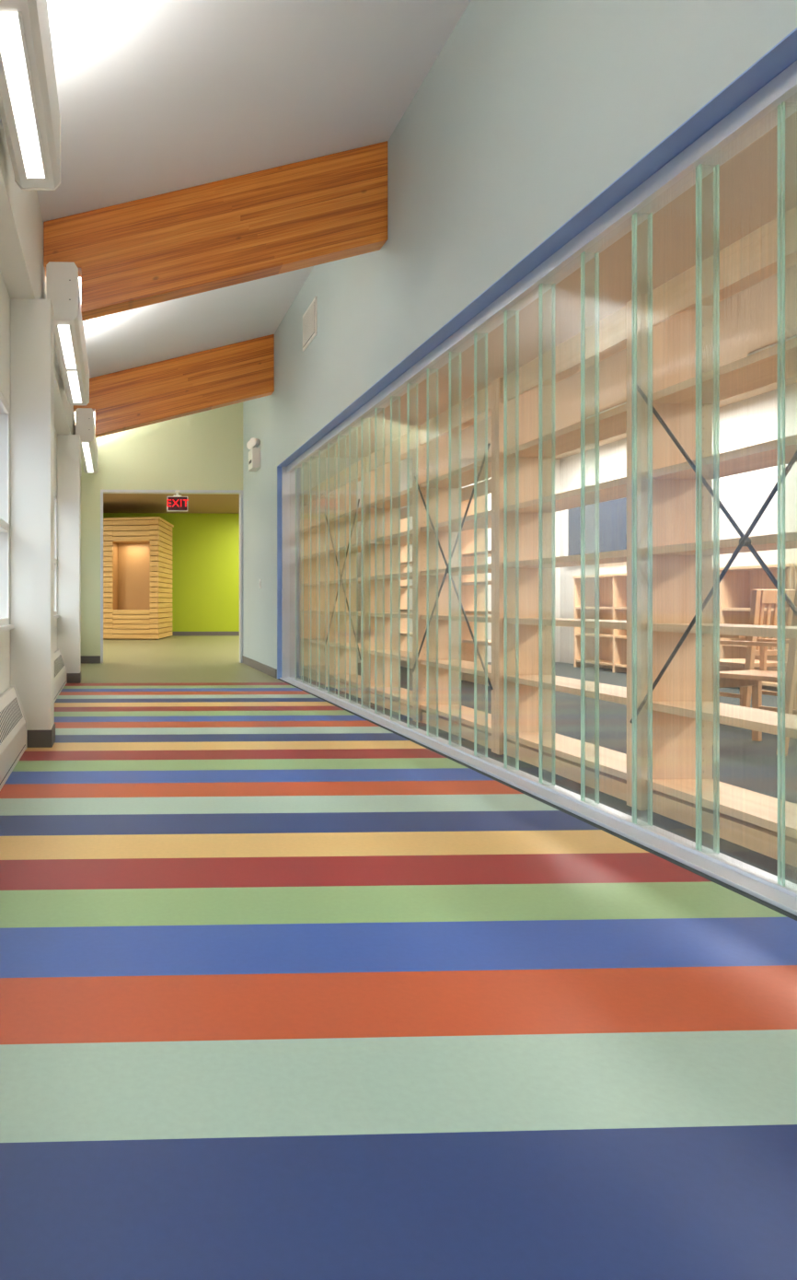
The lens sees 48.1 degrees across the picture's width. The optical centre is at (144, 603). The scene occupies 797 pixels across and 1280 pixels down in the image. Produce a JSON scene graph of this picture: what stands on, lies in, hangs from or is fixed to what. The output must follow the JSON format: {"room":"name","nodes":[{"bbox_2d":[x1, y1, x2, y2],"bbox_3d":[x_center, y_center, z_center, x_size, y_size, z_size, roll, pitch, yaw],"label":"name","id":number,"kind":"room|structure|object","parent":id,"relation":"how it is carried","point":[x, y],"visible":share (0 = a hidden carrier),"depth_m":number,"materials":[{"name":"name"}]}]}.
{"room":"school corridor","nodes":[
{"label":"school corridor","id":0,"kind":"room"},
{"bbox_2d":[0,270,57,695],"bbox_3d":[-0.931,-0.900,4.880,0.200,3.600,15.020,0,0,-2],"label":"wall","id":1,"kind":"structure","parent":0,"point":[5,299],"depth_m":4.98,"materials":[{"name":"beige paint"}]},
{"bbox_2d":[0,390,14,632],"bbox_3d":[-0.790,-0.530,3.179,0.100,1.380,3.950,0,0,-2],"label":"window","id":2,"kind":"structure","parent":1,"relation":"in","point":[5,625],"depth_m":4.99,"materials":[{"name":"white glass"}]},
{"bbox_2d":[54,491,59,618],"bbox_3d":[-0.942,-0.530,7.391,0.100,1.380,3.900,0,0,-2],"label":"window","id":3,"kind":"structure","parent":1,"relation":"in","point":[55,494],"depth_m":9.31,"materials":[{"name":"white glass"}]},
{"bbox_2d":[0,115,81,476],"bbox_3d":[-0.753,-2.270,4.886,0.154,0.740,15.019,0,0,-2],"label":"wall","id":4,"kind":"structure","parent":0,"point":[21,224],"depth_m":4.76,"materials":[{"name":"beige paint"}]},
{"bbox_2d":[0,0,60,190],"bbox_3d":[-0.470,-2.105,2.633,0.248,0.402,2.428,0,0,-2],"label":"linear light fixture","id":5,"kind":"object","parent":4,"relation":"attached to","point":[29,111],"visible":1,"depth_m":3.17,"materials":[{"name":"white metal"}]},
{"bbox_2d":[0,11,46,180],"bbox_3d":[-0.450,-1.912,2.635,0.100,0.016,2.200,0,0,-2],"label":"diffuser","id":6,"kind":"object","parent":5,"relation":"attached to","point":[18,82],"depth_m":3.12,"materials":[{"name":"white plastic"}]},
{"bbox_2d":[46,261,89,405],"bbox_3d":[-0.620,-2.105,6.810,0.248,0.402,2.428,0,0,-2],"label":"linear light fixture","id":7,"kind":"object","parent":4,"relation":"attached to","point":[63,289],"visible":0.92,"depth_m":5.91,"materials":[{"name":"white metal"}]},
{"bbox_2d":[56,325,82,403],"bbox_3d":[-0.601,-1.912,6.813,0.100,0.016,2.200,0,0,-2],"label":"diffuser","id":8,"kind":"object","parent":7,"relation":"attached to","point":[66,339],"depth_m":6.55,"materials":[{"name":"white plastic"}]},
{"bbox_2d":[74,407,98,473],"bbox_3d":[-0.771,-2.105,11.007,0.248,0.402,2.428,0,0,-2],"label":"linear light fixture","id":9,"kind":"object","parent":4,"relation":"attached to","point":[85,422],"visible":0.91,"depth_m":9.80,"materials":[{"name":"white metal"}]},
{"bbox_2d":[81,442,93,472],"bbox_3d":[-0.752,-1.912,11.010,0.100,0.016,2.200,0,0,-2],"label":"diffuser","id":10,"kind":"object","parent":9,"relation":"attached to","point":[87,448],"depth_m":10.82,"materials":[{"name":"white plastic"}]},
{"bbox_2d":[103,512,239,631],"bbox_3d":[1.169,-0.850,23.132,11.000,3.500,0.150,0,0,-2],"label":"wall","id":11,"kind":"structure","parent":0,"point":[205,555],"depth_m":23.07,"materials":[{"name":"paint"}]},
{"bbox_2d":[172,631,239,635],"bbox_3d":[1.171,0.845,23.049,11.000,0.110,0.014,0,0,-2],"label":"baseboard","id":12,"kind":"structure","parent":11,"relation":"attached to","point":[173,633],"depth_m":23.06,"materials":[{"name":"grey rubber"}]},
{"bbox_2d":[103,493,239,513],"bbox_3d":[1.356,-2.550,17.915,11.300,0.100,10.590,0,0,-2],"label":"ceiling","id":13,"kind":"structure","parent":0,"point":[112,503],"depth_m":20.74,"materials":[{"name":"beige paint"}]},
{"bbox_2d":[36,0,471,421],"bbox_3d":[0.413,-3.007,4.928,3.080,0.926,15.020,0,0,-2],"label":"ceiling","id":14,"kind":"structure","parent":0,"point":[156,97],"depth_m":4.89,"materials":[{"name":"paint"}]},
{"bbox_2d":[73,334,274,437],"bbox_3d":[0.352,-2.647,10.099,2.428,1.242,0.180,0,0,-2],"label":"timber beam","id":15,"kind":"structure","parent":14,"relation":"attached to","point":[122,401],"depth_m":10.02,"materials":[{"name":"brown wood"}]},
{"bbox_2d":[43,140,387,321],"bbox_3d":[0.503,-2.647,5.902,2.428,1.242,0.180,0,0,-2],"label":"timber beam","id":16,"kind":"structure","parent":14,"relation":"attached to","point":[266,223],"depth_m":5.82,"materials":[{"name":"brown wood"}]},
{"bbox_2d":[81,402,560,663],"bbox_3d":[2.474,-1.210,12.587,7.750,4.220,0.140,0,0,-2],"label":"wall","id":17,"kind":"structure","parent":0,"point":[203,450],"depth_m":12.45,"materials":[{"name":"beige paint"}]},
{"bbox_2d":[81,655,100,663],"bbox_3d":[-0.877,0.845,12.390,0.419,0.110,0.012,0,0,-2],"label":"baseboard","id":18,"kind":"structure","parent":17,"relation":"attached to","point":[84,658],"depth_m":12.39,"materials":[{"name":"grey rubber"}]},
{"bbox_2d":[100,489,243,663],"bbox_3d":[0.405,-0.400,12.513,2.148,2.600,0.160,0,0,-2],"label":"trim","id":19,"kind":"structure","parent":17,"relation":"attached to","point":[200,492],"depth_m":12.46,"materials":[{"name":"metal"}]},
{"bbox_2d":[166,492,188,511],"bbox_3d":[0.491,-1.510,12.341,0.324,0.279,0.069,0,0,-2],"label":"exit sign","id":20,"kind":"object","parent":17,"relation":"attached to","point":[177,502],"visible":1,"depth_m":12.31,"materials":[{"name":"red plastic"}]},
{"bbox_2d":[0,635,796,1279],"bbox_3d":[1.626,0.950,10.415,11.000,0.100,25.900,0,0,-2],"label":"floor","id":21,"kind":"structure","parent":0,"point":[293,986],"depth_m":1.84,"materials":[{"name":"multicoloured laminate"}]},
{"bbox_2d":[0,686,26,791],"bbox_3d":[-0.708,0.704,3.212,0.100,0.392,3.794,0,0,-2],"label":"heater","id":22,"kind":"object","parent":21,"relation":"on","point":[13,720],"visible":1,"depth_m":4.57,"materials":[{"name":"white metal"}]},
{"bbox_2d":[10,298,55,747],"bbox_3d":[-0.714,-0.500,5.298,0.262,2.800,0.276,0,0,-2],"label":"column","id":23,"kind":"structure","parent":21,"relation":"on","point":[31,320],"depth_m":5.17,"materials":[{"name":"beige paint"}]},
{"bbox_2d":[54,648,66,701],"bbox_3d":[-0.858,0.704,7.374,0.100,0.392,3.824,0,0,-2],"label":"heater","id":24,"kind":"object","parent":21,"relation":"on","point":[60,668],"visible":0.32,"depth_m":8.47,"materials":[{"name":"white metal"}]},
{"bbox_2d":[57,434,81,683],"bbox_3d":[-0.865,-0.500,9.485,0.262,2.800,0.276,0,0,-2],"label":"column","id":25,"kind":"structure","parent":21,"relation":"on","point":[68,446],"depth_m":9.35,"materials":[{"name":"beige paint"}]},
{"bbox_2d":[103,516,174,639],"bbox_3d":[-0.733,-0.605,21.596,2.650,3.010,2.250,0,0,11],"label":"kiosk","id":26,"kind":"object","parent":21,"relation":"on","point":[137,552],"visible":0.66,"depth_m":20.54,"materials":[{"name":"brown wood"}]},
{"bbox_2d":[299,481,325,684],"bbox_3d":[2.100,-0.220,9.630,0.330,2.240,1.326,0,0,-2],"label":"bookcase","id":27,"kind":"object","parent":21,"relation":"on","point":[322,484],"visible":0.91,"depth_m":10.26,"materials":[{"name":"brown wood"}]},
{"bbox_2d":[324,458,361,699],"bbox_3d":[2.132,-0.220,8.300,0.362,2.240,1.326,0,0,-2],"label":"bookcase","id":28,"kind":"object","parent":21,"relation":"on","point":[353,467],"visible":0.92,"depth_m":8.93,"materials":[{"name":"brown wood"}]},
{"bbox_2d":[362,427,415,721],"bbox_3d":[2.196,-0.220,6.971,0.330,2.240,1.326,0,0,-2],"label":"bookcase","id":29,"kind":"object","parent":21,"relation":"on","point":[403,439],"visible":0.44,"depth_m":7.60,"materials":[{"name":"brown wood"}]},
{"bbox_2d":[400,504,412,668],"bbox_3d":[3.776,-0.220,11.716,0.330,2.240,1.326,0,0,-2],"label":"bookcase","id":30,"kind":"object","parent":21,"relation":"on","point":[403,511],"visible":0.16,"depth_m":12.35,"materials":[{"name":"brown wood"}]},
{"bbox_2d":[411,380,495,753],"bbox_3d":[2.228,-0.220,5.642,0.362,2.240,1.326,0,0,-2],"label":"bookcase","id":31,"kind":"object","parent":21,"relation":"on","point":[468,404],"visible":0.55,"depth_m":6.14,"materials":[{"name":"brown wood"}]},
{"bbox_2d":[461,478,491,686],"bbox_3d":[3.872,-0.220,9.058,0.330,2.240,1.326,0,0,-2],"label":"bookcase","id":32,"kind":"object","parent":21,"relation":"on","point":[467,536],"visible":0.31,"depth_m":9.69,"materials":[{"name":"brown wood"}]},
{"bbox_2d":[279,676,796,915],"bbox_3d":[1.900,0.886,4.321,0.188,0.028,11.080,0,0,-2],"label":"window sill","id":33,"kind":"structure","parent":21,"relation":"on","point":[763,885],"depth_m":3.40,"materials":[{"name":"metal"}]},
{"bbox_2d":[281,60,796,677],"bbox_3d":[1.912,-0.369,4.323,0.163,2.506,11.082,0,0,-2],"label":"window frame","id":34,"kind":"structure","parent":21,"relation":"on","point":[758,115],"depth_m":3.76,"materials":[{"name":"metal"}]},
{"bbox_2d":[295,101,785,886],"bbox_3d":[1.950,-0.333,4.211,0.070,2.435,10.579,0,0,-2],"label":"glass fins","id":35,"kind":"structure","parent":34,"relation":"attached to","point":[781,108],"depth_m":3.66,"materials":[{"name":"glass"}]},
{"bbox_2d":[495,299,632,806],"bbox_3d":[2.291,-0.220,4.313,0.330,2.240,1.326,0,0,-2],"label":"bookcase","id":36,"kind":"object","parent":21,"relation":"on","point":[616,329],"visible":0.46,"depth_m":4.72,"materials":[{"name":"brown wood"}]},
{"bbox_2d":[572,572,627,672],"bbox_3d":[6.237,0.260,10.756,0.340,1.280,1.870,0,0,-2],"label":"bookcase","id":37,"kind":"object","parent":21,"relation":"on","point":[612,587],"visible":0.31,"depth_m":11.40,"materials":[{"name":"brown wood"}]},
{"bbox_2d":[629,206,796,867],"bbox_3d":[2.323,-0.220,2.983,0.362,2.240,1.326,0,0,-2],"label":"bookcase","id":38,"kind":"object","parent":21,"relation":"on","point":[749,819],"visible":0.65,"depth_m":3.58,"materials":[{"name":"brown wood"}]},
{"bbox_2d":[712,563,795,690],"bbox_3d":[6.305,0.260,8.858,0.340,1.280,1.870,0,0,-2],"label":"bookcase","id":39,"kind":"object","parent":21,"relation":"on","point":[737,587],"visible":0.23,"depth_m":8.84,"materials":[{"name":"brown wood"}]},
{"bbox_2d":[712,585,796,756],"bbox_3d":[3.889,0.398,5.090,0.550,0.999,0.554,0,0,-23],"label":"chair","id":40,"kind":"object","parent":21,"relation":"on","point":[754,678],"visible":0.5,"depth_m":5.10,"materials":[{"name":"brown wood"}]},
{"bbox_2d":[712,589,796,715],"bbox_3d":[4.538,0.398,6.211,0.550,0.999,0.554,0,0,-11],"label":"chair","id":41,"kind":"object","parent":21,"relation":"on","point":[761,598],"visible":0.42,"depth_m":5.98,"materials":[{"name":"brown wood"}]},
{"bbox_2d":[793,562,796,589],"bbox_3d":[6.374,0.260,6.959,0.340,1.280,1.870,0,0,-2],"label":"bookcase","id":42,"kind":"object","parent":21,"relation":"on","point":[796,564],"visible":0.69,"depth_m":7.87,"materials":[{"name":"brown wood"}]},
{"bbox_2d":[243,0,796,669],"bbox_3d":[1.862,-1.185,4.980,0.220,4.170,15.020,0,0,-2],"label":"wall","id":43,"kind":"structure","parent":0,"point":[529,110],"depth_m":4.37,"materials":[{"name":"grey paint"}]},
{"bbox_2d":[246,437,260,471],"bbox_3d":[1.462,-2.000,11.152,0.142,0.400,0.356,0,0,-2],"label":"emergency light","id":44,"kind":"object","parent":43,"relation":"attached to","point":[254,454],"visible":1,"depth_m":11.00,"materials":[{"name":"white plastic"}]},
{"bbox_2d":[243,655,277,678],"bbox_3d":[1.522,0.845,11.186,0.012,0.110,2.588,0,0,-2],"label":"baseboard","id":45,"kind":"structure","parent":43,"relation":"attached to","point":[269,670],"depth_m":10.90,"materials":[{"name":"grey rubber"}]},
{"bbox_2d":[302,296,317,351],"bbox_3d":[1.625,-2.750,8.189,0.021,0.360,0.550,0,0,-2],"label":"air vent","id":46,"kind":"object","parent":43,"relation":"in","point":[310,316],"visible":1,"depth_m":8.12,"materials":[{"name":"white metal"}]},
{"bbox_2d":[277,27,796,678],"bbox_3d":[1.885,-0.365,4.321,0.221,2.530,11.100,0,0,-2],"label":"trim","id":47,"kind":"structure","parent":43,"relation":"attached to","point":[784,54],"depth_m":3.48,"materials":[{"name":"paint"}]},
{"bbox_2d":[317,111,796,459],"bbox_3d":[4.295,-2.250,5.068,4.650,0.100,15.020,0,0,-2],"label":"ceiling","id":48,"kind":"structure","parent":0,"point":[749,180],"depth_m":6.16,"materials":[{"name":"wood veneer"}]},
{"bbox_2d":[586,401,627,418],"bbox_3d":[5.572,-2.176,9.206,0.640,0.045,1.240,0,0,-2],"label":"frame","id":49,"kind":"object","parent":48,"relation":"attached to","point":[626,401],"visible":0.07,"depth_m":9.37,"materials":[{"name":"beige wood"}]},
{"bbox_2d":[747,334,796,356],"bbox_3d":[5.662,-2.176,6.708,0.640,0.045,1.240,0,0,-2],"label":"frame","id":50,"kind":"object","parent":48,"relation":"attached to","point":[795,336],"visible":0.17,"depth_m":7.07,"materials":[{"name":"beige wood"}]},
{"bbox_2d":[560,383,796,663],"bbox_3d":[6.694,-0.850,5.154,0.150,3.500,15.020,0,0,-2],"label":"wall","id":51,"kind":"structure","parent":0,"point":[751,421],"depth_m":9.03,"materials":[{"name":"paint"}]},
{"bbox_2d":[564,497,627,556],"bbox_3d":[6.360,-1.100,11.486,0.059,1.000,1.900,0,0,-2],"label":"window","id":52,"kind":"structure","parent":51,"relation":"in","point":[612,513],"depth_m":11.54,"materials":[{"name":"grey glass"}]}
]}

